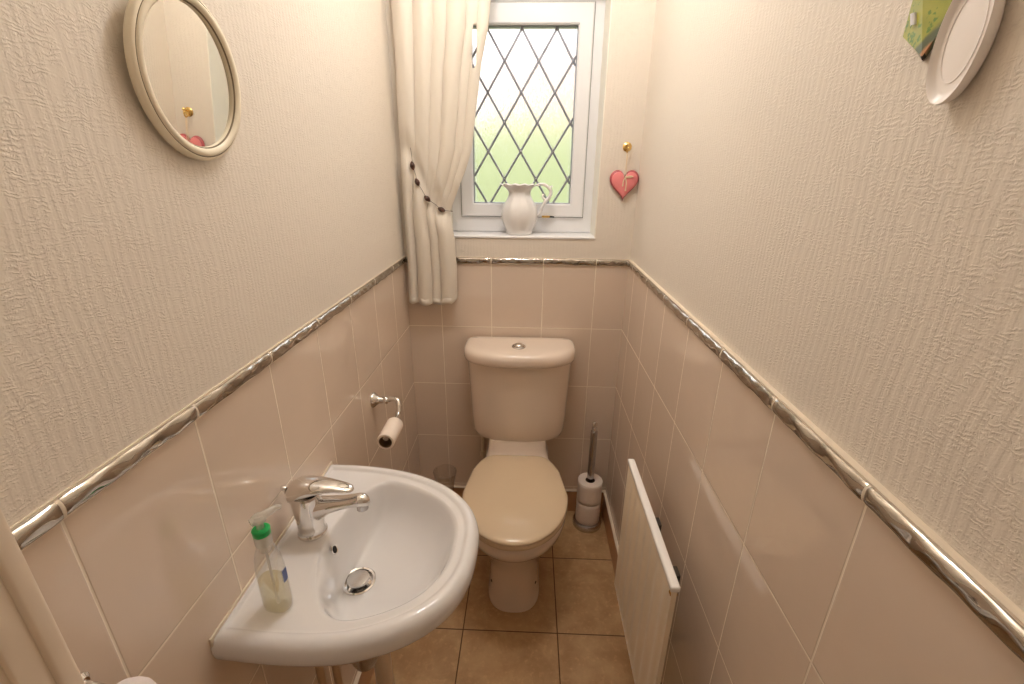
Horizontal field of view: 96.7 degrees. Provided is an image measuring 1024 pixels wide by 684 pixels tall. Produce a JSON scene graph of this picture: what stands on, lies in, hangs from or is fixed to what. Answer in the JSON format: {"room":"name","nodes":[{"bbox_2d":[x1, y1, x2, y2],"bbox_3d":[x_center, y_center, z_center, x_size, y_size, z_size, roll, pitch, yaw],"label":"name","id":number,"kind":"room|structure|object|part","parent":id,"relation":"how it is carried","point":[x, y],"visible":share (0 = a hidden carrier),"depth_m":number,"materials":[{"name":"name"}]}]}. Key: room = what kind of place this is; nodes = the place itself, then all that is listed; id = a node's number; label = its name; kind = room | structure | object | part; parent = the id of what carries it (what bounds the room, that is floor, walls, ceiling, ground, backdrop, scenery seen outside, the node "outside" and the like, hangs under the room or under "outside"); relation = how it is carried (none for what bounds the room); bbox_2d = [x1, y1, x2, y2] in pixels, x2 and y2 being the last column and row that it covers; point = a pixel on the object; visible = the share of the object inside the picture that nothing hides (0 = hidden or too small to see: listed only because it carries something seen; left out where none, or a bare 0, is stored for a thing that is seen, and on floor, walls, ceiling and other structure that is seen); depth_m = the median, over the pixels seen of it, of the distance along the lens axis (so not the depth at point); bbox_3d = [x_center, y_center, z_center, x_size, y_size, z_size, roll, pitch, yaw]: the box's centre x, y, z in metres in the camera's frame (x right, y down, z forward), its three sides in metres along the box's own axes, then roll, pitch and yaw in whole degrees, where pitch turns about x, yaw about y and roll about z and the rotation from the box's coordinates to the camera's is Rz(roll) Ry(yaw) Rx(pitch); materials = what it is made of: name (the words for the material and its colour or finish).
{"room":"bathroom","nodes":[
{"label":"bathroom","id":0,"kind":"room"},
{"bbox_2d":[0,0,420,683],"bbox_3d":[-0.514,0.026,0.683,0.120,2.450,2.250,1,21,2],"label":"wall","id":1,"kind":"structure","parent":0,"point":[138,274],"depth_m":0.64,"materials":[{"name":"tile"}]},
{"bbox_2d":[0,509,84,683],"bbox_3d":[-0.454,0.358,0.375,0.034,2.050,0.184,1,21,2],"label":"door","id":2,"kind":"structure","parent":1,"relation":"in","point":[33,649],"depth_m":0.41,"materials":[{"name":"beige paint"}]},
{"bbox_2d":[80,672,105,683],"bbox_3d":[-0.436,0.370,0.485,0.068,0.020,0.020,4,21,10],"label":"towel hook","id":3,"kind":"object","parent":1,"relation":"attached to","point":[86,675],"visible":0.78,"depth_m":0.49,"materials":[{"name":"silver metal"}]},
{"bbox_2d":[117,676,156,683],"bbox_3d":[-0.406,0.567,0.545,0.047,0.440,0.106,1,21,2],"label":"hand towel","id":4,"kind":"object","parent":3,"relation":"hanging from","point":[138,679],"visible":1,"depth_m":0.48,"materials":[{"name":"white fabric"}]},
{"bbox_2d":[123,0,240,160],"bbox_3d":[-0.431,-0.357,0.615,0.028,0.210,0.202,1,21,2],"label":"round mirror","id":5,"kind":"object","parent":1,"relation":"attached to","point":[182,70],"visible":1,"depth_m":0.60,"materials":[{"name":"beige paint"}]},
{"bbox_2d":[143,0,230,146],"bbox_3d":[-0.432,-0.357,0.615,0.013,0.176,0.168,1,21,2],"label":"mirror glass","id":6,"kind":"object","parent":5,"relation":"attached to","point":[187,54],"depth_m":0.60,"materials":[{"name":"mirror"}]},
{"bbox_2d":[10,256,406,551],"bbox_3d":[-0.434,-0.065,1.085,0.010,0.028,1.428,1,21,2],"label":"trim","id":7,"kind":"structure","parent":1,"relation":"attached to","point":[33,526],"depth_m":0.58,"materials":[{"name":"silver ceramic"}]},
{"bbox_2d":[209,461,478,666],"bbox_3d":[-0.261,0.456,0.928,0.389,0.168,0.464,1,21,2],"label":"basin","id":8,"kind":"object","parent":1,"relation":"attached to","point":[380,579],"visible":0.94,"depth_m":0.86,"materials":[{"name":"white ceramic"}]},
{"bbox_2d":[280,475,370,541],"bbox_3d":[-0.359,0.322,0.889,0.170,0.127,0.056,1,21,2],"label":"mixer tap","id":9,"kind":"object","parent":8,"relation":"on","point":[310,508],"visible":1,"depth_m":0.87,"materials":[{"name":"silver metal"}]},
{"bbox_3d":[-0.433,0.302,0.881,0.022,0.058,0.013,1,21,2],"label":"pop rod","id":10,"kind":"part","parent":9,"relation":"part of","materials":[{"name":"silver metal"}]},
{"bbox_3d":[-0.368,0.284,0.876,0.128,0.048,0.054,1,21,2],"label":"lever","id":11,"kind":"part","parent":9,"relation":"part of","materials":[{"name":"silver metal"}]},
{"bbox_3d":[-0.339,0.324,0.890,0.129,0.067,0.041,1,21,2],"label":"spout","id":12,"kind":"part","parent":9,"relation":"part of","materials":[{"name":"silver metal"}]},
{"bbox_2d":[352,657,377,671],"bbox_3d":[-0.377,0.617,1.030,0.184,0.209,0.065,16,26,35],"label":"trap","id":13,"kind":"object","parent":8,"relation":"attached to","point":[364,666],"visible":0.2,"depth_m":1.00,"materials":[{"name":"white plastic"}]},
{"bbox_2d":[353,667,373,683],"bbox_3d":[-0.442,0.974,1.477,0.012,0.116,1.408,1,21,2],"label":"baseboard","id":14,"kind":"structure","parent":1,"relation":"attached to","point":[361,677],"depth_m":1.36,"materials":[{"name":"tile"}]},
{"bbox_2d":[370,392,400,440],"bbox_3d":[-0.390,0.214,1.359,0.093,0.067,0.184,1,21,2],"label":"toilet roll holder","id":15,"kind":"object","parent":1,"relation":"attached to","point":[375,399],"visible":0.8,"depth_m":1.41,"materials":[{"name":"silver metal"}]},
{"bbox_3d":[-0.417,0.181,1.420,0.034,0.049,0.049,1,21,2],"label":"wall plate","id":16,"kind":"part","parent":15,"relation":"part of","materials":[{"name":"silver metal"}]},
{"bbox_2d":[377,417,402,448],"bbox_3d":[-0.354,0.264,1.323,0.049,0.049,0.098,1,21,2],"label":"toilet roll","id":17,"kind":"object","parent":15,"relation":"hanging from","point":[393,426],"visible":0.99,"depth_m":1.30,"materials":[{"name":"paper"}]},
{"bbox_3d":[-0.374,0.222,1.354,0.061,0.056,0.172,1,21,2],"label":"arm","id":18,"kind":"part","parent":15,"relation":"part of","materials":[{"name":"silver metal"}]},
{"bbox_3d":[0.014,-1.281,1.322,0.840,0.020,0.020,1,21,2],"label":"pole","id":19,"kind":"object","parent":1,"relation":"attached to","visible":0},
{"bbox_2d":[391,0,490,305],"bbox_3d":[-0.229,-0.708,1.551,0.338,1.208,0.047,1,21,2],"label":"curtain","id":20,"kind":"object","parent":19,"relation":"hanging from","point":[437,83],"visible":0.99,"depth_m":1.53,"materials":[{"name":"fabric"}]},
{"bbox_2d":[410,148,452,211],"bbox_3d":[-0.285,-0.570,1.608,0.142,0.214,0.038,-4,21,-12],"label":"tie","id":21,"kind":"object","parent":20,"relation":"attached to","point":[412,165],"visible":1,"depth_m":1.60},
{"bbox_2d":[370,511,634,683],"bbox_3d":[-0.041,1.250,1.064,1.094,0.100,2.370,1,21,2],"label":"floor","id":22,"kind":"structure","parent":0,"point":[573,633],"depth_m":1.56,"materials":[{"name":"tile"}]},
{"bbox_2d":[315,667,326,683],"bbox_3d":[-0.418,0.852,1.034,0.041,0.660,0.033,-7,22,-19],"label":"supply pipe","id":23,"kind":"object","parent":22,"relation":"on","point":[320,672],"visible":0.15,"depth_m":0.98,"materials":[{"name":"orange metal"}]},
{"bbox_2d":[331,666,342,683],"bbox_3d":[-0.391,0.844,1.056,0.017,0.660,0.017,1,21,2],"label":"supply pipe","id":24,"kind":"object","parent":22,"relation":"on","point":[336,670],"visible":0.19,"depth_m":1.01,"materials":[{"name":"orange metal"}]},
{"bbox_2d":[374,653,393,683],"bbox_3d":[-0.317,0.890,1.153,0.042,0.505,0.042,1,21,2],"label":"pipe","id":25,"kind":"object","parent":22,"relation":"on","point":[383,669],"visible":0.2,"depth_m":1.10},
{"bbox_2d":[480,436,485,460],"bbox_3d":[-0.120,0.568,2.039,0.026,0.482,0.058,-12,24,-30],"label":"pipe","id":26,"kind":"object","parent":22,"relation":"on","point":[483,450],"visible":0.16,"depth_m":2.01,"materials":[{"name":"brown metal"}]},
{"bbox_2d":[462,336,575,612],"bbox_3d":[0.017,0.492,1.680,0.434,0.881,0.654,1,21,2],"label":"toilet","id":27,"kind":"object","parent":22,"relation":"on","point":[517,498],"visible":0.98,"depth_m":1.68,"materials":[{"name":"beige ceramic"}]},
{"bbox_3d":[0.010,0.525,1.591,0.369,0.033,0.463,1,21,2],"label":"seat lid","id":28,"kind":"part","parent":27,"relation":"part of","materials":[{"name":"beige plastic"}]},
{"bbox_3d":[0.029,0.040,1.750,0.434,0.057,0.201,1,21,2],"label":"cistern lid","id":29,"kind":"part","parent":27,"relation":"part of","materials":[{"name":"beige ceramic"}]},
{"bbox_3d":[0.010,0.551,1.601,0.368,0.018,0.462,1,21,2],"label":"seat","id":30,"kind":"part","parent":27,"relation":"part of","materials":[{"name":"beige plastic"}]},
{"bbox_2d":[572,421,600,532],"bbox_3d":[0.340,0.574,1.969,0.128,0.527,0.128,1,21,2],"label":"stand","id":31,"kind":"object","parent":22,"relation":"on","point":[594,433],"visible":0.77,"depth_m":1.95,"materials":[{"name":"silver metal"}]},
{"bbox_2d":[575,499,600,525],"bbox_3d":[0.339,0.743,2.034,0.106,0.102,0.106,1,21,2],"label":"toilet roll","id":32,"kind":"object","parent":31,"relation":"on","point":[588,516],"visible":0.67,"depth_m":1.99,"materials":[{"name":"paper"}]},
{"bbox_2d":[577,472,602,506],"bbox_3d":[0.340,0.647,1.997,0.106,0.102,0.106,1,21,2],"label":"toilet roll","id":33,"kind":"object","parent":32,"relation":"on","point":[588,494],"visible":0.94,"depth_m":1.96,"materials":[{"name":"paper"}]},
{"bbox_3d":[0.342,0.347,1.883,0.023,0.042,0.023,1,21,2],"label":"knob","id":34,"kind":"part","parent":31,"relation":"part of","materials":[{"name":"silver metal"}]},
{"bbox_2d":[385,0,655,490],"bbox_3d":[0.020,-0.412,1.849,1.094,2.450,0.280,1,21,2],"label":"wall","id":35,"kind":"structure","parent":0,"point":[583,305],"depth_m":1.80,"materials":[{"name":"tile"}]},
{"bbox_2d":[405,256,627,266],"bbox_3d":[0.014,-0.307,1.734,0.854,0.028,0.010,1,21,2],"label":"trim","id":36,"kind":"structure","parent":35,"relation":"attached to","point":[460,260],"depth_m":1.73,"materials":[{"name":"silver ceramic"}]},
{"bbox_2d":[445,485,605,511],"bbox_3d":[0.005,0.731,2.127,0.852,0.116,0.012,1,21,2],"label":"baseboard","id":37,"kind":"structure","parent":35,"relation":"attached to","point":[571,493],"depth_m":2.11,"materials":[{"name":"tile"}]},
{"bbox_2d":[451,0,611,239],"bbox_3d":[0.041,-0.829,1.688,0.556,0.838,0.284,1,21,2],"label":"window","id":38,"kind":"structure","parent":35,"relation":"in","point":[539,118],"depth_m":1.68,"materials":[{"name":"white plastic"}]},
{"bbox_3d":[0.036,-0.417,1.772,0.554,0.009,0.149,1,21,2],"label":"sill","id":39,"kind":"part","parent":38,"relation":"part of","materials":[{"name":"white plastic"}]},
{"bbox_3d":[0.041,-0.826,1.697,0.379,0.595,0.004,1,21,2],"label":"glass pane","id":40,"kind":"part","parent":38,"relation":"part of","materials":[{"name":"white"}]},
{"bbox_2d":[500,183,552,234],"bbox_3d":[0.046,-0.503,1.720,0.178,0.188,0.130,13,24,29],"label":"jug","id":41,"kind":"object","parent":38,"relation":"on","point":[519,213],"visible":1,"depth_m":1.69,"materials":[{"name":"white ceramic"}]},
{"bbox_3d":[0.119,-0.535,1.715,0.067,0.123,0.013,1,21,2],"label":"handle","id":42,"kind":"part","parent":41,"relation":"part of","materials":[{"name":"white ceramic"}]},
{"bbox_2d":[610,153,638,200],"bbox_3d":[0.397,-0.581,1.603,0.102,0.162,0.025,1,21,2],"label":"heart decoration","id":43,"kind":"object","parent":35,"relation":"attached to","point":[622,184],"visible":1,"depth_m":1.60,"materials":[{"name":"pink fabric"}]},
{"bbox_2d":[623,142,631,152],"bbox_3d":[0.400,-0.671,1.570,0.031,0.036,0.030,1,21,2],"label":"wall hook","id":44,"kind":"object","parent":35,"relation":"attached to","point":[627,146],"visible":1,"depth_m":1.58,"materials":[{"name":"gold metal"}]},
{"bbox_2d":[606,0,1023,683],"bbox_3d":[0.459,0.047,0.652,0.120,2.450,2.250,1,21,2],"label":"wall","id":45,"kind":"structure","parent":0,"point":[854,238],"depth_m":0.58,"materials":[{"name":"tile"}]},
{"bbox_2d":[602,492,618,573],"bbox_3d":[0.384,1.129,1.086,0.012,0.116,2.188,1,21,2],"label":"baseboard","id":46,"kind":"structure","parent":45,"relation":"attached to","point":[606,513],"depth_m":1.92,"materials":[{"name":"tile"}]},
{"bbox_2d":[614,459,680,683],"bbox_3d":[0.355,0.748,1.198,0.092,0.750,0.419,1,21,2],"label":"radiator","id":47,"kind":"object","parent":45,"relation":"attached to","point":[647,586],"visible":1,"depth_m":1.08,"materials":[{"name":"metal"}]},
{"bbox_3d":[0.322,0.403,1.069,0.019,0.014,0.419,1,21,2],"label":"trim","id":48,"kind":"part","parent":47,"relation":"part of","materials":[{"name":"metal"}]},
{"bbox_2d":[626,259,1023,663],"bbox_3d":[0.398,0.090,0.697,0.018,0.028,2.200,1,21,2],"label":"trim","id":49,"kind":"structure","parent":45,"relation":"attached to","point":[1005,619],"depth_m":0.47,"materials":[{"name":"silver ceramic"}]},
{"bbox_2d":[903,0,951,60],"bbox_3d":[0.399,-0.323,0.428,0.012,0.104,0.069,1,21,2],"label":"ornament","id":50,"kind":"object","parent":45,"relation":"attached to","point":[925,18],"visible":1,"depth_m":0.44,"materials":[{"name":"metal"}]},
{"bbox_2d":[926,0,1005,105],"bbox_3d":[0.396,-0.265,0.396,0.014,0.106,0.053,1,21,2],"label":"decorative plate","id":51,"kind":"object","parent":45,"relation":"attached to","point":[968,30],"visible":1,"depth_m":0.40,"materials":[{"name":"white ceramic"}]}
]}

